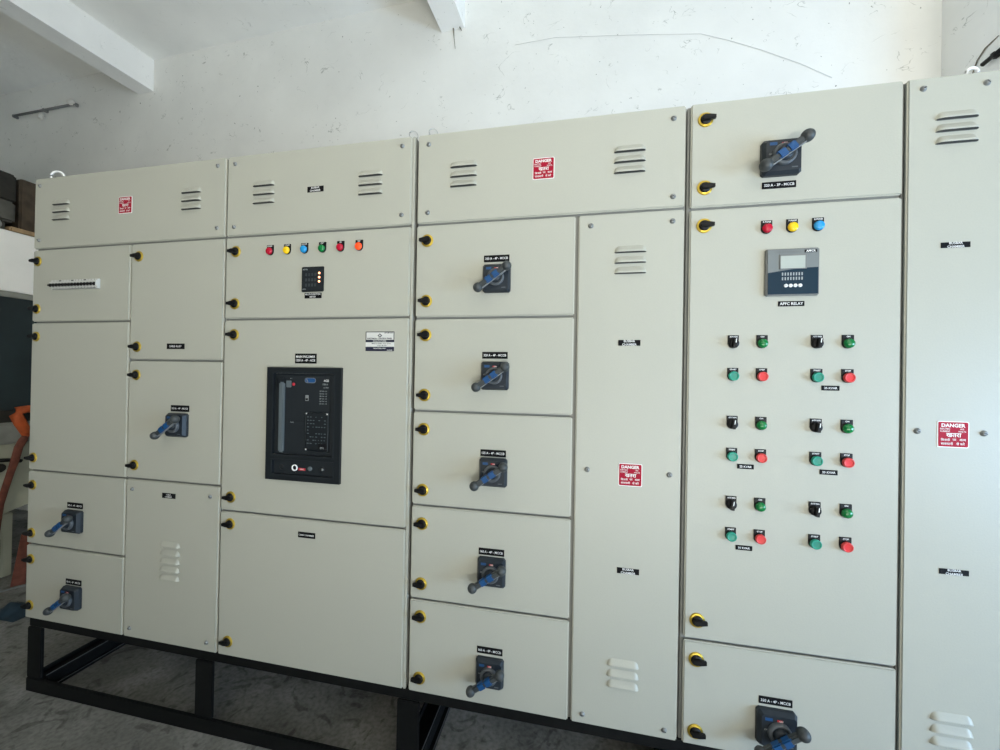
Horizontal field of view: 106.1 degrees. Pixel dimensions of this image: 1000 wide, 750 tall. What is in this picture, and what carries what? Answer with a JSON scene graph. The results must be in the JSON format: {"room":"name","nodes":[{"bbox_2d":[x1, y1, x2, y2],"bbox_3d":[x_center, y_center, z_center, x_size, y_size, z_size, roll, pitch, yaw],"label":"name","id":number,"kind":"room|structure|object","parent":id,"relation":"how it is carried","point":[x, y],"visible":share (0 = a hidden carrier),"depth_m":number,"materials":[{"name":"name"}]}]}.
{"room":"electrical room","nodes":[
{"label":"electrical room","id":0,"kind":"room"},
{"bbox_2d":[0,0,415,94],"bbox_3d":[-2.102,-3.042,-0.202,9.455,0.150,8.200,1,0,11],"label":"ceiling","id":1,"kind":"structure","parent":0,"point":[160,29],"depth_m":3.19,"materials":[{"name":"white paint"}]},
{"bbox_2d":[0,0,153,93],"bbox_3d":[-4.063,-2.847,1.157,0.185,0.295,5.032,1,0,16],"label":"ceiling beam","id":2,"kind":"structure","parent":1,"relation":"attached to","point":[63,23],"depth_m":3.10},
{"bbox_2d":[427,0,464,31],"bbox_3d":[-0.985,-2.796,0.441,0.185,0.295,5.014,1,0,15],"label":"ceiling beam","id":3,"kind":"structure","parent":1,"relation":"attached to","point":[449,14],"depth_m":2.75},
{"bbox_2d":[0,509,653,749],"bbox_3d":[-2.182,1.477,-0.225,9.455,0.100,8.200,1,0,11],"label":"floor","id":4,"kind":"structure","parent":0,"point":[329,714],"depth_m":1.62,"materials":[{"name":"concrete"}]},
{"bbox_2d":[0,601,25,621],"bbox_3d":[-2.920,1.398,2.266,0.260,0.053,0.150,1,0,11],"label":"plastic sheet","id":5,"kind":"object","parent":4,"relation":"on","point":[11,612],"visible":0.62,"depth_m":2.23,"materials":[{"name":"blue plastic"}]},
{"bbox_2d":[0,585,25,591],"bbox_3d":[-3.330,1.417,2.459,0.870,0.007,0.055,1,0,-21],"label":"cable","id":6,"kind":"object","parent":4,"relation":"on","point":[22,585],"visible":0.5,"depth_m":2.50,"materials":[{"name":"grey plastic"}]},
{"bbox_2d":[0,405,30,529],"bbox_3d":[-3.370,0.812,2.623,0.040,1.194,0.236,1,0,11],"label":"strap","id":7,"kind":"object","parent":4,"relation":"on","point":[18,419],"visible":0.91,"depth_m":2.61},
{"bbox_2d":[0,410,32,577],"bbox_3d":[-3.890,0.828,2.885,0.980,1.170,1.130,1,0,11],"label":"workbench","id":8,"kind":"object","parent":4,"relation":"on","point":[17,496],"visible":0.3,"depth_m":2.66,"materials":[{"name":"beige paint"}]},
{"bbox_2d":[0,458,22,462],"bbox_3d":[-3.449,0.603,2.645,0.026,0.051,0.120,1,0,11],"label":"bar","id":9,"kind":"object","parent":8,"relation":"attached to","point":[2,459],"visible":0.73,"depth_m":2.62,"materials":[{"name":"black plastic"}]},
{"bbox_2d":[0,228,37,410],"bbox_3d":[-3.855,-0.388,2.888,0.906,1.262,1.090,1,0,11],"label":"cupboard","id":10,"kind":"object","parent":8,"relation":"on","point":[16,272],"visible":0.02,"depth_m":2.67,"materials":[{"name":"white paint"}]},
{"bbox_2d":[5,226,34,236],"bbox_3d":[-3.707,-1.036,3.005,0.630,0.040,0.595,1,0,11],"label":"board","id":11,"kind":"object","parent":10,"relation":"on","point":[10,228],"visible":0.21,"depth_m":2.70,"materials":[{"name":"brown wood"}]},
{"bbox_2d":[5,179,35,232],"bbox_3d":[-3.645,-1.250,2.969,0.360,0.387,0.385,1,0,11],"label":"wooden crate","id":12,"kind":"object","parent":11,"relation":"on","point":[24,204],"visible":0.23,"depth_m":2.77,"materials":[{"name":"brown wood"}]},
{"bbox_3d":[-3.724,-1.054,2.635,0.500,0.071,0.072,1,0,11],"label":"paper roll","id":13,"kind":"object","parent":10,"relation":"on","visible":0},
{"bbox_2d":[0,199,14,223],"bbox_3d":[-3.717,-1.166,2.634,0.450,0.150,0.230,1,0,11],"label":"carton","id":14,"kind":"object","parent":13,"relation":"on","point":[7,209],"visible":1,"depth_m":2.66,"materials":[{"name":"grey cardboard"}]},
{"bbox_2d":[0,170,15,202],"bbox_3d":[-3.749,-1.349,2.664,0.470,0.206,0.215,1,0,11],"label":"carton","id":15,"kind":"object","parent":14,"relation":"on","point":[7,180],"visible":1,"depth_m":2.68,"materials":[{"name":"grey cardboard"}]},
{"bbox_2d":[10,534,30,586],"bbox_3d":[-3.250,1.252,2.557,0.092,0.340,0.030,1,0,-39],"label":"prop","id":16,"kind":"object","parent":4,"relation":"on","point":[20,568],"visible":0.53,"depth_m":2.54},
{"bbox_2d":[26,617,721,749],"bbox_3d":[-0.319,1.303,1.750,3.595,0.335,0.784,1,0,11],"label":"frame","id":17,"kind":"object","parent":4,"relation":"on","point":[417,729],"visible":0.2,"depth_m":1.52,"materials":[{"name":"black metal"}]},
{"bbox_2d":[20,158,228,652],"bbox_3d":[-1.562,0.082,1.976,1.043,2.064,0.866,1,0,11],"label":"tall cabinet","id":18,"kind":"object","parent":17,"relation":"on","point":[123,533],"visible":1,"depth_m":1.60,"materials":[{"name":"beige metal"}]},
{"bbox_2d":[52,199,69,220],"bbox_3d":[-1.972,-0.741,1.684,0.099,0.092,0.011,1,0,11],"label":"vent","id":19,"kind":"object","parent":18,"relation":"attached to","point":[60,207],"depth_m":1.68,"materials":[{"name":"metal"}]},
{"bbox_2d":[159,541,179,581],"bbox_3d":[-1.368,0.771,1.552,0.099,0.160,0.011,1,0,11],"label":"vent","id":20,"kind":"object","parent":18,"relation":"attached to","point":[169,551],"depth_m":1.55,"materials":[{"name":"metal"}]},
{"bbox_2d":[181,187,200,210],"bbox_3d":[-1.274,-0.728,1.547,0.099,0.092,0.011,1,0,11],"label":"vent","id":21,"kind":"object","parent":18,"relation":"attached to","point":[190,196],"depth_m":1.55,"materials":[{"name":"metal"}]},
{"bbox_2d":[218,130,418,688],"bbox_3d":[-0.646,0.111,1.819,0.810,2.037,0.818,1,0,11],"label":"tall cabinet","id":22,"kind":"object","parent":17,"relation":"on","point":[319,410],"visible":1,"depth_m":1.43,"materials":[{"name":"beige metal"}]},
{"bbox_2d":[253,180,274,204],"bbox_3d":[-0.933,-0.722,1.479,0.099,0.092,0.011,1,0,11],"label":"vent","id":23,"kind":"object","parent":22,"relation":"attached to","point":[263,190],"depth_m":1.48,"materials":[{"name":"metal"}]},
{"bbox_2d":[358,169,382,195],"bbox_3d":[-0.482,-0.715,1.390,0.099,0.092,0.011,1,0,11],"label":"vent","id":24,"kind":"object","parent":22,"relation":"attached to","point":[370,181],"depth_m":1.39,"materials":[{"name":"metal"}]},
{"bbox_2d":[409,106,686,739],"bbox_3d":[0.202,0.125,1.628,0.906,2.037,0.866,1,0,11],"label":"tall cabinet","id":25,"kind":"object","parent":17,"relation":"on","point":[547,435],"visible":1,"depth_m":1.26,"materials":[{"name":"painted metal"},{"name":"bare metal"}]},
{"bbox_2d":[450,160,476,187],"bbox_3d":[-0.129,-0.710,1.321,0.099,0.092,0.011,1,0,11],"label":"vent","id":26,"kind":"object","parent":25,"relation":"attached to","point":[463,173],"depth_m":1.32,"materials":[{"name":"metal"}]},
{"bbox_2d":[606,658,638,691],"bbox_3d":[0.393,0.961,1.204,0.099,0.092,0.011,1,0,11],"label":"vent","id":27,"kind":"object","parent":25,"relation":"attached to","point":[622,674],"depth_m":1.20,"materials":[{"name":"metal"}]},
{"bbox_2d":[614,144,645,173],"bbox_3d":[0.419,-0.700,1.213,0.099,0.092,0.011,1,0,11],"label":"vent","id":28,"kind":"object","parent":25,"relation":"attached to","point":[628,158],"depth_m":1.21,"materials":[{"name":"metal"}]},
{"bbox_2d":[614,245,646,273],"bbox_3d":[0.420,-0.372,1.210,0.099,0.092,0.011,1,0,11],"label":"vent","id":29,"kind":"object","parent":25,"relation":"attached to","point":[628,259],"depth_m":1.21,"materials":[{"name":"metal"}]},
{"bbox_2d":[677,82,902,749],"bbox_3d":[0.929,0.156,1.481,0.572,2.000,0.872,1,0,11],"label":"tall cabinet","id":30,"kind":"object","parent":17,"relation":"on","point":[790,442],"visible":1,"depth_m":1.12,"materials":[{"name":"paint"},{"name":"black plastic"},{"name":"metal"}]},
{"bbox_2d":[893,66,999,749],"bbox_3d":[1.336,0.145,1.433,0.236,2.036,0.811,1,0,11],"label":"tall cabinet","id":31,"kind":"object","parent":17,"relation":"on","point":[947,667],"visible":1,"depth_m":1.05,"materials":[{"name":"beige metal"}]},
{"bbox_2d":[929,711,973,749],"bbox_3d":[1.247,0.983,1.035,0.099,0.092,0.011,1,0,11],"label":"vent","id":32,"kind":"object","parent":31,"relation":"attached to","point":[948,730],"depth_m":1.04,"materials":[{"name":"metal"}]},
{"bbox_2d":[935,109,978,144],"bbox_3d":[1.274,-0.692,1.044,0.099,0.092,0.011,1,0,11],"label":"vent","id":33,"kind":"object","parent":31,"relation":"attached to","point":[952,126],"depth_m":1.05,"materials":[{"name":"metal"}]},
{"bbox_2d":[0,0,941,510],"bbox_3d":[-1.663,-0.744,3.254,8.667,4.395,0.200,1,0,13],"label":"wall","id":34,"kind":"structure","parent":0,"point":[391,72],"depth_m":2.84,"materials":[{"name":"paint"}]},
{"bbox_2d":[12,98,78,119],"bbox_3d":[-4.657,-2.666,3.826,0.922,0.144,0.083,1,0,13],"label":"conduit","id":35,"kind":"object","parent":34,"relation":"attached to","point":[71,102],"visible":1,"depth_m":3.81,"materials":[{"name":"grey"}]},
{"bbox_2d":[516,33,831,77],"bbox_3d":[1.067,-2.112,2.520,1.980,0.567,0.003,1,0,13],"label":"thread","id":36,"kind":"object","parent":34,"relation":"attached to","point":[698,33],"visible":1,"depth_m":2.48,"materials":[{"name":"grey"}]},
{"bbox_2d":[941,0,999,76],"bbox_3d":[1.956,-0.703,-1.331,0.220,4.395,7.593,1,0,11],"label":"wall","id":37,"kind":"structure","parent":0,"point":[968,26],"depth_m":2.02,"materials":[{"name":"white paint"}]},
{"bbox_2d":[972,35,998,72],"bbox_3d":[2.502,-1.618,1.946,0.009,0.157,0.138,1,0,11],"label":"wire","id":38,"kind":"object","parent":37,"relation":"attached to","point":[998,35],"visible":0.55,"depth_m":1.95,"materials":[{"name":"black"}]},
{"bbox_2d":[980,48,999,66],"bbox_3d":[2.476,-1.600,1.880,0.030,0.030,0.110,1,0,11],"label":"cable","id":39,"kind":"object","parent":37,"relation":"attached to","point":[994,55],"visible":1,"depth_m":1.88,"materials":[{"name":"black plastic"}]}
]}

